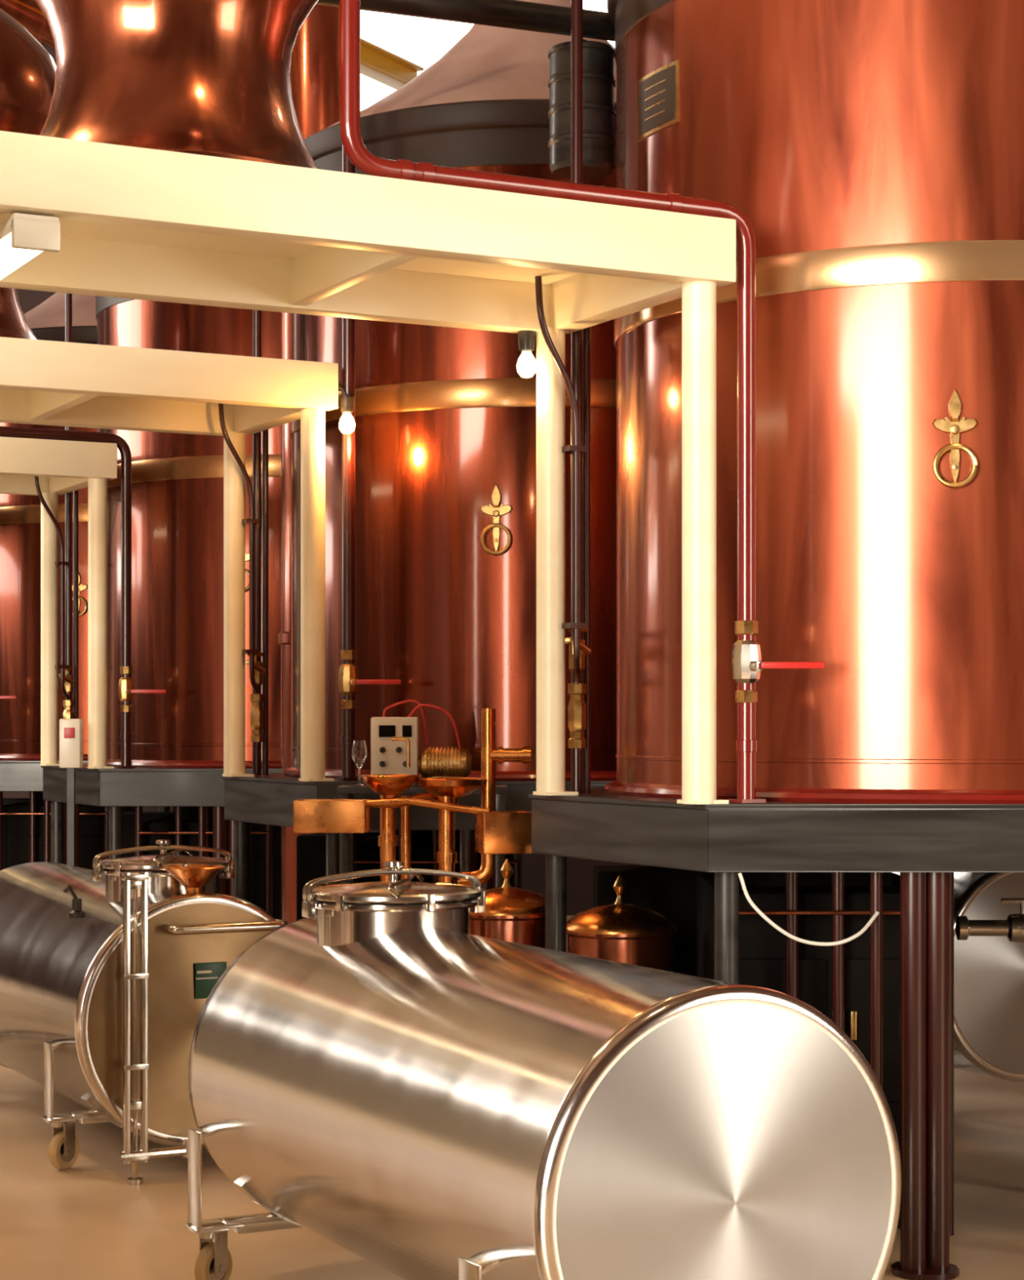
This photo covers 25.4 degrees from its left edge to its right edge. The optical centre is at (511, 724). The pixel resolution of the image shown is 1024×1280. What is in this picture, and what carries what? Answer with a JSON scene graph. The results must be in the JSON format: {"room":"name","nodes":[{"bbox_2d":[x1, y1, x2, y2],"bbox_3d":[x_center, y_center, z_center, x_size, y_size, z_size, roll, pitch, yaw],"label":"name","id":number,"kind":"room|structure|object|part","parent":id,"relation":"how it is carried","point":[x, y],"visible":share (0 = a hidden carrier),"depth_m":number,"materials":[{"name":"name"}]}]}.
{"room":"processing plant","nodes":[
{"label":"processing plant","id":0,"kind":"room"},
{"bbox_2d":[3,43,641,915],"bbox_3d":[-1.000,-3.230,21.150,18.000,10.000,0.300,0,0,0],"label":"wall","id":1,"kind":"structure","parent":0,"point":[580,872],"depth_m":21.00,"materials":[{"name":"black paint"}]},
{"bbox_2d":[0,915,1023,1279],"bbox_3d":[-1.000,1.870,8.500,18.800,0.200,25.800,0,0,0],"label":"floor","id":2,"kind":"structure","parent":0,"point":[84,1220],"depth_m":8.28,"materials":[{"name":"concrete"}]},
{"bbox_2d":[0,760,88,866],"bbox_3d":[-2.865,1.012,17.090,3.062,1.516,2.520,0,0,0],"label":"stand","id":3,"kind":"object","parent":2,"relation":"on","point":[15,775],"visible":0.04,"depth_m":15.84,"materials":[{"name":"paint"}]},
{"bbox_2d":[0,695,16,698],"bbox_3d":[-5.395,-0.708,14.981,4.240,1.921,0.226,0,0,-27],"label":"pipe","id":4,"kind":"object","parent":3,"relation":"on","point":[1,696],"visible":1,"depth_m":15.85,"materials":[{"name":"red paint"}]},
{"bbox_3d":[-2.865,0.262,17.090,3.062,0.016,2.520,0,0,0],"label":"deck plate","id":5,"kind":"part","parent":3,"relation":"part of","materials":[{"name":"black paint"}]},
{"bbox_2d":[0,292,96,760],"bbox_3d":[-2.865,-1.888,17.090,2.490,4.284,2.490,0,0,0],"label":"copper vat","id":6,"kind":"object","parent":3,"relation":"on","point":[20,514],"visible":0.15,"depth_m":16.03,"materials":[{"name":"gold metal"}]},
{"bbox_3d":[-2.865,-3.405,17.090,2.380,1.250,2.380,0,0,0],"label":"conical lid","id":7,"kind":"part","parent":6,"relation":"part of","materials":[{"name":"orange metal"}]},
{"bbox_2d":[0,436,116,768],"bbox_3d":[-4.433,0.083,12.505,4.300,3.375,1.160,0,0,-27],"label":"gantry","id":8,"kind":"object","parent":2,"relation":"on","point":[62,467],"visible":1,"depth_m":12.96,"materials":[{"name":"paint"}]},
{"bbox_2d":[0,0,55,50],"bbox_3d":[-3.234,-3.036,13.104,2.936,2.861,1.207,0,0,-27],"label":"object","id":9,"kind":"object","parent":8,"relation":"on","point":[28,13],"visible":0.18,"depth_m":13.50,"materials":[{"name":"orange metal"}]},
{"bbox_2d":[0,791,135,870],"bbox_3d":[-3.519,1.123,17.304,1.191,1.295,1.683,0,0,0],"label":"housing","id":10,"kind":"object","parent":2,"relation":"on","point":[21,819],"visible":0.14,"depth_m":16.57,"materials":[{"name":"metal"}]},
{"bbox_3d":[-3.335,0.650,16.470,0.780,0.016,0.016,0,0,0],"label":"copper rail","id":11,"kind":"part","parent":10,"relation":"part of","materials":[{"name":"orange metal"}]},
{"bbox_2d":[59,719,83,866],"bbox_3d":[-2.521,0.870,12.980,0.150,1.800,0.150,0,0,0],"label":"switch box","id":12,"kind":"object","parent":2,"relation":"on","point":[71,731],"visible":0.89,"depth_m":12.93,"materials":[{"name":"white plastic"}]},
{"bbox_3d":[-2.521,0.050,12.927,0.060,0.060,0.008,0,0,0],"label":"dial panel","id":13,"kind":"part","parent":12,"relation":"part of","materials":[{"name":"red plastic"}]},
{"bbox_3d":[-2.521,1.010,12.980,0.150,1.520,0.150,0,0,0],"label":"post","id":14,"kind":"part","parent":12,"relation":"part of","materials":[{"name":"grey metal"}]},
{"bbox_2d":[0,839,288,1185],"bbox_3d":[-1.760,1.123,10.043,1.132,1.295,2.655,0,0,-27],"label":"tank","id":15,"kind":"object","parent":2,"relation":"on","point":[108,971],"visible":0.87,"depth_m":8.95,"materials":[{"name":"silver metal"}]},
{"bbox_3d":[-1.797,1.494,10.090,1.109,0.493,2.043,0,0,-27],"label":"support frame","id":16,"kind":"part","parent":15,"relation":"part of","materials":[{"name":"silver metal"}]},
{"bbox_3d":[-1.450,1.130,8.742,0.016,1.040,0.016,0,0,-27],"label":"gauge glass","id":17,"kind":"part","parent":15,"relation":"part of","materials":[{"name":"clear glass"}]},
{"bbox_3d":[-1.440,0.567,9.378,0.552,0.050,0.552,0,0,-27],"label":"manhole lid","id":18,"kind":"part","parent":15,"relation":"part of","materials":[{"name":"silver metal"}]},
{"bbox_3d":[-1.186,1.010,8.951,0.130,0.140,0.008,0,0,-27],"label":"sign plate","id":19,"kind":"part","parent":15,"relation":"part of","materials":[{"name":"green metal"}]},
{"bbox_3d":[-1.122,0.800,8.947,0.505,0.036,0.118,0,0,-27],"label":"handle rail","id":20,"kind":"part","parent":15,"relation":"part of","materials":[{"name":"silver metal"}]},
{"bbox_2d":[0,337,337,781],"bbox_3d":[-2.948,0.083,9.625,4.300,3.375,1.160,0,0,-27],"label":"gantry","id":21,"kind":"object","parent":2,"relation":"on","point":[42,382],"visible":1,"depth_m":10.07,"materials":[{"name":"paint"}]},
{"bbox_2d":[0,8,56,339],"bbox_3d":[-1.749,-3.036,10.224,2.936,2.861,1.207,0,0,-27],"label":"copper still","id":22,"kind":"object","parent":21,"relation":"on","point":[27,70],"visible":0.3,"depth_m":9.53,"materials":[{"name":"orange metal"}]},
{"bbox_2d":[337,382,355,434],"bbox_3d":[-0.762,-1.422,10.150,0.124,0.255,0.074,0,0,0],"label":"pendant bulb","id":23,"kind":"object","parent":21,"relation":"attached to","point":[346,424],"visible":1,"depth_m":10.13,"materials":[{"name":"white glass"}]},
{"bbox_3d":[-0.776,-1.502,10.146,0.098,0.095,0.026,0,0,-7],"label":"arm","id":24,"kind":"part","parent":23,"relation":"part of","materials":[{"name":"black paint"}]},
{"bbox_2d":[339,395,354,413],"bbox_3d":[-0.738,-1.427,10.150,0.064,0.074,0.064,0,0,0],"label":"socket","id":25,"kind":"object","parent":23,"relation":"attached to","point":[346,402],"depth_m":10.12,"materials":[{"name":"black paint"}]},
{"bbox_3d":[-0.738,-1.345,10.150,0.074,0.100,0.074,0,0,0],"label":"glass bulb","id":26,"kind":"part","parent":23,"relation":"part of","materials":[{"name":"white glass"}]},
{"bbox_2d":[122,806,280,919],"bbox_3d":[-2.034,1.123,14.424,1.191,1.295,1.683,0,0,0],"label":"housing","id":27,"kind":"object","parent":2,"relation":"on","point":[180,826],"visible":0.12,"depth_m":13.71,"materials":[{"name":"metal"}]},
{"bbox_3d":[-1.850,0.650,13.590,0.780,0.016,0.016,0,0,0],"label":"copper rail","id":28,"kind":"part","parent":27,"relation":"part of","materials":[{"name":"brown metal"}]},
{"bbox_2d":[40,763,522,896],"bbox_3d":[-1.380,1.012,14.210,3.062,1.516,2.520,0,0,0],"label":"stand","id":29,"kind":"object","parent":2,"relation":"on","point":[115,788],"visible":0.23,"depth_m":12.96,"materials":[{"name":"paint"}]},
{"bbox_2d":[34,293,78,719],"bbox_3d":[-2.757,-1.639,13.875,0.126,3.782,0.401,0,0,23],"label":"pipes","id":30,"kind":"object","parent":29,"relation":"on","point":[68,682],"visible":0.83,"depth_m":13.98,"materials":[{"name":"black metal"}]},
{"bbox_2d":[58,666,74,719],"bbox_3d":[-2.734,-0.129,13.931,0.092,0.441,0.200,0,0,-11],"label":"tap","id":31,"kind":"object","parent":30,"relation":"on","point":[67,680],"depth_m":13.97,"materials":[{"name":"gold metal"}]},
{"bbox_2d":[0,426,165,768],"bbox_3d":[-3.910,-0.708,12.101,4.240,1.921,0.226,0,0,-27],"label":"pipe","id":32,"kind":"object","parent":29,"relation":"on","point":[126,685],"visible":1,"depth_m":13.02,"materials":[{"name":"metal"}]},
{"bbox_3d":[-2.078,-0.187,12.976,0.200,0.022,0.014,0,0,0],"label":"lever","id":33,"kind":"part","parent":32,"relation":"part of","materials":[{"name":"red plastic"}]},
{"bbox_3d":[-1.380,0.262,14.210,3.062,0.016,2.520,0,0,0],"label":"deck plate","id":34,"kind":"part","parent":29,"relation":"part of","materials":[{"name":"black paint"}]},
{"bbox_2d":[94,295,280,768],"bbox_3d":[-1.380,-1.888,14.210,2.490,4.284,2.490,0,0,0],"label":"copper vat","id":35,"kind":"object","parent":29,"relation":"on","point":[177,479],"visible":0.2,"depth_m":13.14,"materials":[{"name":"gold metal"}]},
{"bbox_2d":[278,4,339,923],"bbox_3d":[-1.060,-1.455,12.400,0.520,6.450,0.520,0,0,0],"label":"pipe","id":36,"kind":"object","parent":2,"relation":"on","point":[314,68],"visible":0.12,"depth_m":12.25,"materials":[{"name":"orange metal"}]},
{"bbox_2d":[0,130,735,804],"bbox_3d":[-1.463,0.083,6.745,4.300,3.375,1.160,0,0,-27],"label":"gantry","id":37,"kind":"object","parent":2,"relation":"on","point":[136,223],"visible":0.97,"depth_m":7.20,"materials":[{"name":"paint"}]},
{"bbox_2d":[0,213,60,279],"bbox_3d":[-1.529,-1.438,6.654,0.130,0.275,1.010,0,0,-27],"label":"light","id":38,"kind":"object","parent":37,"relation":"attached to","point":[23,237],"visible":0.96,"depth_m":6.22,"materials":[{"name":"white ceramic"}]},
{"bbox_2d":[35,0,318,168],"bbox_3d":[-0.264,-3.036,7.344,2.936,2.861,1.207,0,0,-27],"label":"copper still","id":39,"kind":"object","parent":37,"relation":"on","point":[206,77],"visible":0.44,"depth_m":6.61,"materials":[{"name":"orange metal"}]},
{"bbox_2d":[315,0,614,41],"bbox_3d":[-0.287,-2.191,8.235,1.956,1.162,0.104,0,0,-42],"label":"pipe","id":40,"kind":"object","parent":37,"relation":"on","point":[508,14],"visible":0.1,"depth_m":8.40,"materials":[{"name":"metal"}]},
{"bbox_2d":[547,39,615,179],"bbox_3d":[0.270,-2.385,8.770,0.262,0.510,0.262,0,0,0],"label":"barrel","id":41,"kind":"object","parent":40,"relation":"attached to","point":[598,82],"visible":0.84,"depth_m":8.67,"materials":[{"name":"paint"}]},
{"bbox_2d":[515,330,537,377],"bbox_3d":[0.053,-1.322,8.120,0.074,0.169,0.074,0,0,0],"label":"pendant bulb","id":42,"kind":"object","parent":37,"relation":"attached to","point":[526,365],"visible":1,"depth_m":8.10,"materials":[{"name":"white glass"}]},
{"bbox_2d":[517,330,535,351],"bbox_3d":[0.053,-1.369,8.120,0.064,0.074,0.064,0,0,0],"label":"socket","id":43,"kind":"object","parent":42,"relation":"attached to","point":[526,339],"depth_m":8.10,"materials":[{"name":"black paint"}]},
{"bbox_3d":[0.053,-1.287,8.120,0.074,0.100,0.074,0,0,0],"label":"glass bulb","id":44,"kind":"part","parent":42,"relation":"part of","materials":[{"name":"white glass"}]},
{"bbox_2d":[296,830,521,919],"bbox_3d":[-0.549,1.123,11.544,1.191,1.295,1.683,0,0,0],"label":"housing","id":45,"kind":"object","parent":2,"relation":"on","point":[310,847],"visible":0.07,"depth_m":11.05,"materials":[{"name":"metal"}]},
{"bbox_3d":[-0.365,0.650,10.710,0.780,0.016,0.016,0,0,0],"label":"copper rail","id":46,"kind":"part","parent":45,"relation":"part of","materials":[{"name":"brown metal"}]},
{"bbox_2d":[293,708,532,885],"bbox_3d":[-0.355,0.855,8.681,0.942,1.830,0.452,0,0,10],"label":"piping","id":47,"kind":"object","parent":2,"relation":"on","point":[509,832],"visible":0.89,"depth_m":8.67,"materials":[{"name":"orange metal"}]},
{"bbox_2d":[360,773,420,799],"bbox_3d":[-0.469,0.244,8.750,0.234,0.098,0.234,0,0,0],"label":"bowl","id":48,"kind":"object","parent":47,"relation":"on","point":[389,786],"depth_m":8.68,"materials":[{"name":"orange metal"}]},
{"bbox_2d":[416,777,485,804],"bbox_3d":[-0.236,0.257,8.750,0.274,0.098,0.274,0,0,0],"label":"bowl","id":49,"kind":"object","parent":47,"relation":"on","point":[442,789],"depth_m":8.67,"materials":[{"name":"orange metal"}]},
{"bbox_2d":[337,699,506,888],"bbox_3d":[-0.380,0.833,9.750,0.720,1.875,0.300,0,0,0],"label":"apparatus","id":50,"kind":"object","parent":2,"relation":"on","point":[388,756],"visible":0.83,"depth_m":9.68,"materials":[{"name":"black paint"}]},
{"bbox_3d":[-0.652,0.168,9.700,0.064,0.195,0.064,0,0,0],"label":"tasting glass","id":51,"kind":"part","parent":50,"relation":"part of","materials":[{"name":"clear glass"}]},
{"bbox_3d":[-0.380,1.018,9.750,0.720,1.505,0.300,0,0,0],"label":"bench frame","id":52,"kind":"part","parent":50,"relation":"part of","materials":[{"name":"orange metal"}]},
{"bbox_3d":[-0.306,0.186,9.750,0.260,0.177,0.144,0,0,0],"label":"pump motor","id":53,"kind":"part","parent":50,"relation":"part of","materials":[{"name":"gold metal"}]},
{"bbox_2d":[221,773,635,902],"bbox_3d":[0.105,1.012,11.330,3.062,1.516,2.520,0,0,0],"label":"stand","id":54,"kind":"object","parent":2,"relation":"on","point":[268,799],"visible":0.11,"depth_m":10.19,"materials":[{"name":"paint"}]},
{"bbox_2d":[217,310,268,775],"bbox_3d":[-1.272,-1.639,10.995,0.126,3.782,0.401,0,0,23],"label":"pipes","id":55,"kind":"object","parent":54,"relation":"on","point":[258,670],"visible":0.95,"depth_m":11.10,"materials":[{"name":"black metal"}]},
{"bbox_2d":[245,652,265,742],"bbox_3d":[-1.249,-0.129,11.051,0.092,0.441,0.200,0,0,-11],"label":"tap","id":56,"kind":"object","parent":55,"relation":"on","point":[256,668],"depth_m":11.09,"materials":[{"name":"gold metal"}]},
{"bbox_2d":[335,144,400,780],"bbox_3d":[-0.653,-1.689,10.124,0.308,3.882,0.124,0,0,31],"label":"pipe","id":57,"kind":"object","parent":54,"relation":"on","point":[348,681],"visible":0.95,"depth_m":10.14,"materials":[{"name":"red metal"}]},
{"bbox_3d":[-0.593,-0.187,10.096,0.200,0.022,0.014,0,0,0],"label":"lever","id":58,"kind":"part","parent":57,"relation":"part of","materials":[{"name":"red plastic"}]},
{"bbox_3d":[0.105,0.262,11.330,3.062,0.016,2.520,0,0,0],"label":"deck plate","id":59,"kind":"part","parent":54,"relation":"part of","materials":[{"name":"black paint"}]},
{"bbox_2d":[282,0,616,781],"bbox_3d":[0.105,-1.888,11.330,2.490,4.284,2.490,0,0,0],"label":"copper vat","id":60,"kind":"object","parent":54,"relation":"on","point":[446,417],"visible":0.32,"depth_m":10.20,"materials":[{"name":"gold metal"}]},
{"bbox_3d":[0.105,-3.405,11.330,2.380,1.250,2.380,0,0,0],"label":"conical lid","id":61,"kind":"part","parent":60,"relation":"part of","materials":[{"name":"orange metal"}]},
{"bbox_2d":[469,858,545,948],"bbox_3d":[-0.020,1.150,8.950,0.410,1.240,0.410,0,0,0],"label":"boiler","id":62,"kind":"object","parent":2,"relation":"on","point":[512,914],"visible":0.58,"depth_m":8.79,"materials":[{"name":"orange metal"}]},
{"bbox_3d":[-0.020,0.593,8.950,0.060,0.125,0.060,0,0,0],"label":"finial knob","id":63,"kind":"part","parent":62,"relation":"part of","materials":[{"name":"gold metal"}]},
{"bbox_2d":[469,915,545,948],"bbox_3d":[-0.020,1.195,8.950,0.403,0.910,0.403,0,0,0],"label":"pot","id":64,"kind":"object","parent":62,"relation":"on","point":[528,930],"depth_m":8.77,"materials":[{"name":"orange metal"}]},
{"bbox_3d":[-0.020,0.690,8.950,0.410,0.100,0.410,0,0,0],"label":"domed lid","id":65,"kind":"part","parent":62,"relation":"part of","materials":[{"name":"orange metal"}]},
{"bbox_2d":[184,860,901,1279],"bbox_3d":[-0.047,1.095,6.426,1.132,1.350,2.557,0,0,-27],"label":"tank","id":66,"kind":"object","parent":2,"relation":"on","point":[399,1086],"visible":1,"depth_m":5.48,"materials":[{"name":"silver metal"}]},
{"bbox_3d":[-0.062,1.494,6.430,1.109,0.493,2.043,0,0,-27],"label":"support frame","id":67,"kind":"part","parent":66,"relation":"part of","materials":[{"name":"silver metal"}]},
{"bbox_3d":[-0.365,0.512,6.998,0.552,0.050,0.552,0,0,-27],"label":"manhole lid","id":68,"kind":"part","parent":66,"relation":"part of","materials":[{"name":"silver metal"}]},
{"bbox_2d":[566,874,676,972],"bbox_3d":[0.410,1.170,8.620,0.432,1.200,0.432,0,0,0],"label":"boiler","id":69,"kind":"object","parent":2,"relation":"on","point":[620,931],"visible":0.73,"depth_m":8.46,"materials":[{"name":"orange metal"}]},
{"bbox_3d":[0.410,0.632,8.620,0.060,0.125,0.060,0,0,0],"label":"finial knob","id":70,"kind":"part","parent":69,"relation":"part of","materials":[{"name":"gold metal"}]},
{"bbox_2d":[566,930,675,972],"bbox_3d":[0.410,1.215,8.620,0.424,0.870,0.424,0,0,0],"label":"pot","id":71,"kind":"object","parent":69,"relation":"on","point":[646,948],"depth_m":8.44,"materials":[{"name":"orange metal"}]},
{"bbox_3d":[0.410,0.730,8.620,0.432,0.100,0.432,0,0,0],"label":"domed lid","id":72,"kind":"part","parent":69,"relation":"part of","materials":[{"name":"orange metal"}]},
{"bbox_2d":[593,865,953,1235],"bbox_3d":[0.936,1.123,8.664,1.191,1.295,1.683,0,0,0],"label":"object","id":73,"kind":"object","parent":2,"relation":"on","point":[834,980],"visible":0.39,"depth_m":7.95,"materials":[{"name":"metal"}]},
{"bbox_3d":[1.120,0.650,7.830,0.780,0.016,0.016,0,0,0],"label":"copper rail","id":74,"kind":"part","parent":73,"relation":"part of","materials":[{"name":"brown metal"}]},
{"bbox_2d":[528,786,1023,1279],"bbox_3d":[1.590,1.012,8.450,3.062,1.516,2.520,0,0,0],"label":"stand","id":75,"kind":"object","parent":2,"relation":"on","point":[923,842],"visible":0.53,"depth_m":7.27,"materials":[{"name":"paint"}]},
{"bbox_2d":[534,0,591,793],"bbox_3d":[0.213,-1.639,8.115,0.126,3.782,0.401,0,0,23],"label":"pipes","id":76,"kind":"object","parent":75,"relation":"on","point":[578,388],"visible":0.96,"depth_m":8.22,"materials":[{"name":"metal"}]},
{"bbox_2d":[564,628,591,749],"bbox_3d":[0.236,-0.129,8.171,0.092,0.441,0.200,0,0,-11],"label":"tap","id":77,"kind":"object","parent":76,"relation":"on","point":[579,688],"depth_m":8.22,"materials":[{"name":"gold metal"}]},
{"bbox_2d":[339,0,823,803],"bbox_3d":[0.237,-1.689,6.948,1.591,3.882,0.226,0,0,-27],"label":"pipe","id":78,"kind":"object","parent":75,"relation":"on","point":[747,665],"visible":0.98,"depth_m":7.24,"materials":[{"name":"metal"}]},
{"bbox_3d":[0.892,-0.187,7.216,0.200,0.022,0.014,0,0,0],"label":"lever","id":79,"kind":"part","parent":78,"relation":"part of","materials":[{"name":"red plastic"}]},
{"bbox_3d":[1.590,0.262,8.450,3.062,0.016,2.520,0,0,0],"label":"deck plate","id":80,"kind":"part","parent":75,"relation":"part of","materials":[{"name":"black paint"}]},
{"bbox_2d":[737,872,879,946],"bbox_3d":[0.964,0.585,7.210,0.492,0.231,0.110,0,0,-17],"label":"hose","id":81,"kind":"object","parent":75,"relation":"attached to","point":[756,908],"visible":1,"depth_m":7.17,"materials":[{"name":"white rubber"}]},
{"bbox_2d":[604,0,1023,804],"bbox_3d":[1.590,-1.888,8.450,2.490,4.284,2.490,0,0,0],"label":"copper vat","id":82,"kind":"object","parent":75,"relation":"on","point":[871,152],"visible":0.88,"depth_m":7.36,"materials":[{"name":"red metal"}]},
{"bbox_2d":[637,59,679,142],"bbox_3d":[0.506,-2.178,7.933,0.019,0.215,0.294,0,0,-26],"label":"brass nameplate","id":83,"kind":"object","parent":82,"relation":"attached to","point":[659,91],"visible":1,"depth_m":7.90,"materials":[{"name":"metal"}]},
{"bbox_2d":[891,871,1023,1081],"bbox_3d":[1.842,1.166,9.839,0.905,1.209,1.257,0,0,-27],"label":"tank","id":84,"kind":"object","parent":2,"relation":"on","point":[988,971],"visible":0.31,"depth_m":9.21,"materials":[{"name":"silver metal"}]},
{"bbox_2d":[955,897,1023,942],"bbox_3d":[1.922,1.205,8.350,0.565,1.130,0.110,0,0,0],"label":"valve fitting","id":85,"kind":"object","parent":84,"relation":"attached to","point":[1012,927],"visible":1,"depth_m":8.32,"materials":[{"name":"silver metal"}]},
{"bbox_3d":[-1.000,-8.330,8.500,18.800,0.200,25.800,0,0,0],"label":"ceiling","id":86,"kind":"structure","parent":0,"visible":0},
{"bbox_3d":[-2.937,-6.419,12.050,3.065,3.618,5.335,0,0,0],"label":"rods","id":87,"kind":"object","parent":86,"relation":"hanging from","visible":0},
{"bbox_2d":[360,38,423,89],"bbox_3d":[-2.665,-4.530,12.527,0.140,0.170,8.000,0,0,30],"label":"i-beam","id":88,"kind":"structure","parent":87,"relation":"hanging from","point":[377,64],"depth_m":15.62,"materials":[{"name":"yellow metal"}]}
]}

